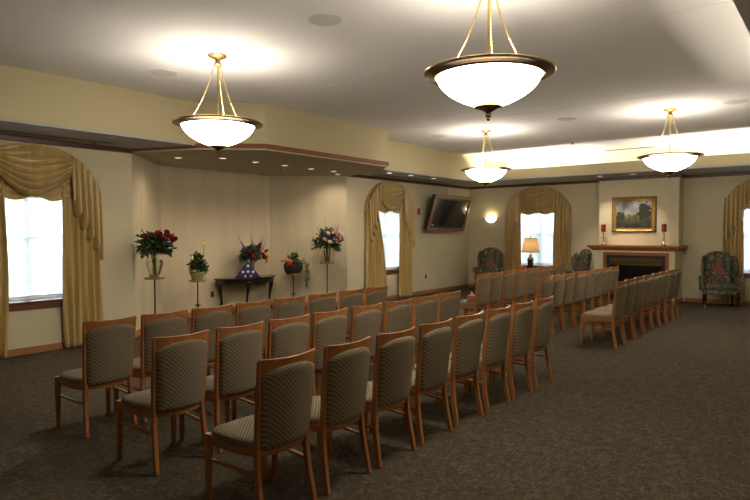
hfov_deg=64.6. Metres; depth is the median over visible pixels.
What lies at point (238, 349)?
chair
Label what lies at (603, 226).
candle
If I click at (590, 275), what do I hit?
chair
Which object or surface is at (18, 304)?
windowsill
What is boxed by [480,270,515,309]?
chair
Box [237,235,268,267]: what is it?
bouquet
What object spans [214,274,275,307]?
console table
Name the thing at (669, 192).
wall
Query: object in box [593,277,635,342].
chair
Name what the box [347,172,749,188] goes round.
trim
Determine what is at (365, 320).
chair
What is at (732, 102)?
ceiling speaker
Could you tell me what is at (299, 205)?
wall
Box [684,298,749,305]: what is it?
baseboard
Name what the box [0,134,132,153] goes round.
trim
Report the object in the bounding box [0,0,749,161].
ceiling
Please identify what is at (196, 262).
potted plant
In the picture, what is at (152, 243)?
bouquet
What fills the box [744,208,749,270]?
pleated shade
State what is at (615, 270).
chair
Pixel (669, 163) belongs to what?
pendant
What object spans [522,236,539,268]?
table lamp
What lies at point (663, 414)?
floor
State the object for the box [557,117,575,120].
ceiling speaker
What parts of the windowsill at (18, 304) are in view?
sill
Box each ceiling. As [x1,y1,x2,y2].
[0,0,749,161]
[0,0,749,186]
[133,149,385,175]
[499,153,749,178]
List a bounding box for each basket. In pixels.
[280,252,309,287]
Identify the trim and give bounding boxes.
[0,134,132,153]
[132,143,388,165]
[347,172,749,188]
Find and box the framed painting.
[612,196,656,231]
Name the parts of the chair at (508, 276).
leg, crest rail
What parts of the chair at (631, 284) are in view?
seat, leg, crest rail, leg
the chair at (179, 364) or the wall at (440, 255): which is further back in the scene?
the wall at (440, 255)
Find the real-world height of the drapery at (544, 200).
2.813 m
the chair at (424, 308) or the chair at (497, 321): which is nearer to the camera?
the chair at (497, 321)
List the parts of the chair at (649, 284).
leg, leg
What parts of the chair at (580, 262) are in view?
backrest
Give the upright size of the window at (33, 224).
1.417 m
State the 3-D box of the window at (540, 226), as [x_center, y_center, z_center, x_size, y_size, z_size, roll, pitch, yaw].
[4.412,-0.338,15.907,1.216,1.417,0.026,1,2,39]
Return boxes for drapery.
[0,143,103,357]
[364,181,414,299]
[505,186,571,270]
[721,179,749,304]
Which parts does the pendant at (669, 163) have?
chain, lamp shade, chain, chain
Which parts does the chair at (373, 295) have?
leg, crest rail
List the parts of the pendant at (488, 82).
chain, stem, lamp shade, chain, chain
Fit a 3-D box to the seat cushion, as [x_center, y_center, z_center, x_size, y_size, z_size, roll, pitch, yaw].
[7.364,0.777,12.651,0.598,0.105,0.522,1,2,23]
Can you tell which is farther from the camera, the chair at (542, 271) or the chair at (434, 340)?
the chair at (542, 271)
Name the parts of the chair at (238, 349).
leg, seat, leg, leg, seat frame, crest rail, leg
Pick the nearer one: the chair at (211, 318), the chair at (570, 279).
the chair at (211, 318)
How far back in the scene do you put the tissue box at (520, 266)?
15.15 m
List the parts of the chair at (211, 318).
leg, crest rail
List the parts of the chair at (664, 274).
leg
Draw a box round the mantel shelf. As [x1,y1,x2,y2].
[587,244,687,251]
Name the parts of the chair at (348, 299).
leg, crest rail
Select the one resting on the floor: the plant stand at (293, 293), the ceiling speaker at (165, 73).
the plant stand at (293, 293)
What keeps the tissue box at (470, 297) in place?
on the chair at (482, 286)
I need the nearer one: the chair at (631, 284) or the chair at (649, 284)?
the chair at (631, 284)
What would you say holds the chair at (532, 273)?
on the floor
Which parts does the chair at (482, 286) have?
seat, seat frame, leg, crest rail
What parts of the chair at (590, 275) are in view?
leg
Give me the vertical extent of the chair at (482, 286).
0.941 m
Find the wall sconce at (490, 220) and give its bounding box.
[485,217,497,223]
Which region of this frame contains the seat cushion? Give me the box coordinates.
[705,283,737,289]
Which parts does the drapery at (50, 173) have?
drape panel, drape panel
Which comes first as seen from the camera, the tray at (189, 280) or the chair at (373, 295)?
the chair at (373, 295)
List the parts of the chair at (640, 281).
leg, crest rail, leg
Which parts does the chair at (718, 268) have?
arm, leg, backrest, seat rail, leg, arm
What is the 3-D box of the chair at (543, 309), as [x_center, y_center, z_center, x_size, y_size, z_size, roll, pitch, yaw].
[1.642,0.969,6.477,0.566,0.941,0.472,1,2,38]
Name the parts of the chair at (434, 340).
seat, leg, seat frame, crest rail, leg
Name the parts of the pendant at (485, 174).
lamp shade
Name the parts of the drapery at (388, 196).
drape panel, drape panel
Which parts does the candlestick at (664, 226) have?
brass stem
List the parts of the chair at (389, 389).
leg, leg, seat, leg, seat frame, crest rail, leg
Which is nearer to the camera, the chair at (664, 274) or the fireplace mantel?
the chair at (664, 274)
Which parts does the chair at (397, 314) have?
leg, crest rail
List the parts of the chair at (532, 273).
leg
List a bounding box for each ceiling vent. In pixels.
[0,129,113,143]
[375,174,431,180]
[581,146,654,152]
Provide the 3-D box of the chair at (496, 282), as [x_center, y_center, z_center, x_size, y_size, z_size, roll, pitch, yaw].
[1.935,0.842,10.372,0.566,0.941,0.472,1,2,38]
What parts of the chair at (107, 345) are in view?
leg, seat, leg, seat frame, leg, crest rail, leg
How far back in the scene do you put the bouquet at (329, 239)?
12.41 m
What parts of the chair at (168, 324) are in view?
leg, seat, seat frame, leg, crest rail, leg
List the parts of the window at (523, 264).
sill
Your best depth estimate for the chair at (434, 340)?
4.60 m
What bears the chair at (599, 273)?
on the floor
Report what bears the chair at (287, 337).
on the floor
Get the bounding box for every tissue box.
[467,292,474,300]
[516,264,525,268]
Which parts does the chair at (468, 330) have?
leg, seat, leg, leg, seat frame, crest rail, leg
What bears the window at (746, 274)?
in the wall at (704, 197)
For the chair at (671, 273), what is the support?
on the floor
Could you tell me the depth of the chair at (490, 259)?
16.08 m
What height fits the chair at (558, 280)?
0.941 m
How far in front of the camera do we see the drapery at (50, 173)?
8.28 m
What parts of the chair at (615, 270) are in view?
leg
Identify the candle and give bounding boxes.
[601,224,605,231]
[662,224,666,231]
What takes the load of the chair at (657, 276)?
on the floor
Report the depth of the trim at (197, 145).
9.02 m
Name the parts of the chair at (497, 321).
seat, leg, leg, seat frame, crest rail, leg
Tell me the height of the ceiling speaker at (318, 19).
0.010 m
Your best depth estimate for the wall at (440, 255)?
15.24 m
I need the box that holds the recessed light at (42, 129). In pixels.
[39,128,55,130]
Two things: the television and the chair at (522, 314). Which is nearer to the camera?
the chair at (522, 314)
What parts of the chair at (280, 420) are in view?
leg, seat, seat frame, leg, leg, crest rail, leg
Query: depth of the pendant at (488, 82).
4.13 m
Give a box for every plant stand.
[144,277,164,313]
[188,280,206,322]
[286,273,300,296]
[320,262,334,292]
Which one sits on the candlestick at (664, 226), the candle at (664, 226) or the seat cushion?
the candle at (664, 226)
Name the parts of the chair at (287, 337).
leg, leg, crest rail, leg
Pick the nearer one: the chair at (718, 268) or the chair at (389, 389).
the chair at (389, 389)
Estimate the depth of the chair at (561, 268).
12.39 m
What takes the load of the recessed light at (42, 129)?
in the soffit at (25, 95)
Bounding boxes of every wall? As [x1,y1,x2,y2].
[0,140,133,349]
[131,153,161,330]
[160,165,269,312]
[269,176,346,301]
[347,177,468,298]
[468,143,749,301]
[599,177,683,245]
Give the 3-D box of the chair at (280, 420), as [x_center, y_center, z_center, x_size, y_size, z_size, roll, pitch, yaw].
[-0.671,1.067,3.591,0.566,0.941,0.472,1,2,39]
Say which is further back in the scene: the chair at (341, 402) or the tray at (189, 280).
the tray at (189, 280)
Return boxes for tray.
[144,277,164,279]
[189,280,206,281]
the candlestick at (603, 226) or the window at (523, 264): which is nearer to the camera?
the candlestick at (603, 226)
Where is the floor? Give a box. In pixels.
[0,287,749,499]
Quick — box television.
[424,194,472,230]
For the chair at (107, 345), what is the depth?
4.83 m
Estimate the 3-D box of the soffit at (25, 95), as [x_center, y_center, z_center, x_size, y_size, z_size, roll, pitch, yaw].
[0.451,-1.784,6.685,9.500,0.630,19.100,1,2,39]
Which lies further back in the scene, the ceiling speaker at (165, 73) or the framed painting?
the framed painting
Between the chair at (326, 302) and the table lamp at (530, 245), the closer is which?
the chair at (326, 302)
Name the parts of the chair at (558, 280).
leg, crest rail, leg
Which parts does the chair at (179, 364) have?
leg, seat, leg, seat frame, leg, crest rail, leg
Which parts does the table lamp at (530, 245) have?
lamp shade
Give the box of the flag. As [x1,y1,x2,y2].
[235,261,259,277]
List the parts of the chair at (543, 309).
leg, seat frame, crest rail, leg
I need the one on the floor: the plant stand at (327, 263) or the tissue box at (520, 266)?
the plant stand at (327, 263)
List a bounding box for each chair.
[55,315,137,438]
[113,309,187,421]
[116,329,209,475]
[179,321,264,453]
[191,304,232,368]
[204,348,316,499]
[207,299,270,375]
[231,314,309,420]
[262,295,304,358]
[272,336,371,494]
[307,291,336,350]
[310,288,363,348]
[311,308,347,395]
[315,302,382,395]
[326,326,416,467]
[346,285,387,338]
[369,298,412,365]
[371,318,452,445]
[410,311,483,427]
[411,294,437,365]
[417,290,460,348]
[441,305,510,412]
[459,273,490,315]
[467,271,502,315]
[468,300,533,399]
[472,247,504,284]
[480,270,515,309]
[492,268,526,307]
[493,295,553,388]
[504,267,537,307]
[511,276,552,334]
[516,266,547,302]
[527,265,557,299]
[533,274,564,334]
[553,272,575,329]
[557,264,565,274]
[558,271,585,326]
[566,249,591,273]
[568,269,595,322]
[569,268,603,317]
[578,267,611,314]
[580,280,626,348]
[587,266,618,310]
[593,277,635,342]
[603,275,645,337]
[614,274,653,333]
[637,270,667,325]
[643,272,661,329]
[644,269,674,321]
[646,267,680,318]
[698,251,744,309]
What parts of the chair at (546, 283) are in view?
leg, crest rail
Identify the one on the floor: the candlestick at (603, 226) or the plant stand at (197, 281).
the plant stand at (197, 281)
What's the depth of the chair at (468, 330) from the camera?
5.01 m
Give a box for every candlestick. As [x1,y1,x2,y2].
[600,224,605,244]
[661,224,666,245]
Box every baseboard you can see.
[7,284,474,356]
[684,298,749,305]
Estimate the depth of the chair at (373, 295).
7.54 m
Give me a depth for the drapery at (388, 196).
13.93 m
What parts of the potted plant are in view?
pot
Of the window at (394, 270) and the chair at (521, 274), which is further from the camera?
the window at (394, 270)
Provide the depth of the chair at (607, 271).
11.34 m
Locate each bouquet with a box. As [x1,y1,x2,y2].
[131,229,177,276]
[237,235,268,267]
[311,222,344,261]
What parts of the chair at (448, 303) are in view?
leg, crest rail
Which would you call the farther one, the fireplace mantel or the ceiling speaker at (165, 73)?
the fireplace mantel
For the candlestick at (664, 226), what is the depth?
13.28 m
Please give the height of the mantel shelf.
0.120 m
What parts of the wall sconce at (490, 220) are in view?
lamp shade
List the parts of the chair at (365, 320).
leg, leg, crest rail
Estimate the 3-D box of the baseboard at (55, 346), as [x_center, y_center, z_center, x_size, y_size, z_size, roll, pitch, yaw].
[-2.964,1.284,9.985,19.477,0.095,3.748,-2,2,-40]
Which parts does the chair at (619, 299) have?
leg, leg, seat, seat frame, leg, crest rail, leg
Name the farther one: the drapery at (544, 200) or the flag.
the drapery at (544, 200)
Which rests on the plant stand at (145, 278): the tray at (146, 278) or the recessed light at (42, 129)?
the tray at (146, 278)
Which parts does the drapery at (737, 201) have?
drape panel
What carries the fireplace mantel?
on the floor
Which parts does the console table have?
leg, leg, leg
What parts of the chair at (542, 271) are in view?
leg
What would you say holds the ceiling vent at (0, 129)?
in the soffit at (25, 95)
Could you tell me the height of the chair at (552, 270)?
0.941 m
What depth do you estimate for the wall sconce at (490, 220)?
16.61 m
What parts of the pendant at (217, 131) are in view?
chain, lamp shade, stem, chain, chain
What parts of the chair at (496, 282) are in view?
leg, crest rail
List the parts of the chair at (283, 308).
leg, crest rail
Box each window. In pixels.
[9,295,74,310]
[386,267,398,274]
[516,263,552,267]
[743,271,749,277]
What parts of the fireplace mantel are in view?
firebox frame, firebox trim, firebox glass, moulding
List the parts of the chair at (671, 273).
leg, leg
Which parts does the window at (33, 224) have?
rail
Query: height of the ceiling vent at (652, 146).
0.012 m
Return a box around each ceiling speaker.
[150,69,176,76]
[308,14,341,25]
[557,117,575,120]
[723,100,746,104]
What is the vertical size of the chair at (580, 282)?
0.941 m
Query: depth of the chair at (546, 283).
9.04 m
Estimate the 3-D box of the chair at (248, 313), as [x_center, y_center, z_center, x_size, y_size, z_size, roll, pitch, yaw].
[-1.401,0.984,6.189,0.566,0.941,0.472,1,2,38]
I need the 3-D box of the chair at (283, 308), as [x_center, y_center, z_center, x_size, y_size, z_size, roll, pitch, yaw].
[-1.091,0.971,6.587,0.566,0.941,0.472,1,2,38]
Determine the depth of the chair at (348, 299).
7.14 m
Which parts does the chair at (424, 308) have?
leg, crest rail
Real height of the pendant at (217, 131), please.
1.072 m
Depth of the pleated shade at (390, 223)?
14.40 m
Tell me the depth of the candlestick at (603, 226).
14.10 m
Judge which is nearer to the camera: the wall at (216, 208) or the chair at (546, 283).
the chair at (546, 283)
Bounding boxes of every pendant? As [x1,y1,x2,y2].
[171,53,262,155]
[423,0,556,120]
[460,130,511,187]
[636,108,704,177]
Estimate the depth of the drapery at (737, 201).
12.90 m
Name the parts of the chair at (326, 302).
leg, crest rail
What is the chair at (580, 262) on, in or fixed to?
on the floor
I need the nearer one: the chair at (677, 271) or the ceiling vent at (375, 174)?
the chair at (677, 271)
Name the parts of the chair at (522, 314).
leg, leg, leg, seat frame, crest rail, leg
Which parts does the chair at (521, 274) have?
leg, crest rail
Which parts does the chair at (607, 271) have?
leg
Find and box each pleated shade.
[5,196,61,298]
[379,211,399,267]
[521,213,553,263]
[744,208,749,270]
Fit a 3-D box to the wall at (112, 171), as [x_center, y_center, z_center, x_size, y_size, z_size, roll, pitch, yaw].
[-6.569,-0.290,5.750,0.250,3.530,8.800,1,2,39]
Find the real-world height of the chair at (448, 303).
0.941 m
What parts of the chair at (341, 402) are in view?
leg, seat, leg, leg, seat frame, crest rail, leg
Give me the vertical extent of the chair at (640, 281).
0.941 m
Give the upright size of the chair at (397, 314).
0.941 m
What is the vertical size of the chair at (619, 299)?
0.941 m
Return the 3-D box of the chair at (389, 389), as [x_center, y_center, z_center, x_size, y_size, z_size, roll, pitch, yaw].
[-0.005,1.039,4.416,0.566,0.941,0.472,1,2,39]
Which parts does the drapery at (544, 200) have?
drape panel, drape panel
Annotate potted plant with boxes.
[186,241,209,280]
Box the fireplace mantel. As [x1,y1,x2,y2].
[587,244,687,304]
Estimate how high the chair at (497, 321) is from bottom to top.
0.941 m
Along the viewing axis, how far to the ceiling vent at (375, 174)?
13.89 m
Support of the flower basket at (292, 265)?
on the plant stand at (293, 293)
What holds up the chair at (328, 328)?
on the floor
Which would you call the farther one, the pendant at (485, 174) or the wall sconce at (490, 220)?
the wall sconce at (490, 220)
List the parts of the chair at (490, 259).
arm, backrest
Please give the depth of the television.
15.58 m
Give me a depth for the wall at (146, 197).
9.77 m
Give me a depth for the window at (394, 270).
14.36 m
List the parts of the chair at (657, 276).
leg, leg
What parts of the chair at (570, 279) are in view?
leg, crest rail, leg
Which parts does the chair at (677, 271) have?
leg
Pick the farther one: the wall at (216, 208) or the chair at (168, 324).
the wall at (216, 208)
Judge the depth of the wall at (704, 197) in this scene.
14.85 m
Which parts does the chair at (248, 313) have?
leg, leg, crest rail, leg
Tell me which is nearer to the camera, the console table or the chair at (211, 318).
the chair at (211, 318)
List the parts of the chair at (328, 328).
leg, crest rail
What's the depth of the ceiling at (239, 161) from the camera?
10.51 m
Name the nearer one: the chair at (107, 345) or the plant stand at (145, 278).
the chair at (107, 345)
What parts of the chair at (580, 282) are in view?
leg, crest rail, leg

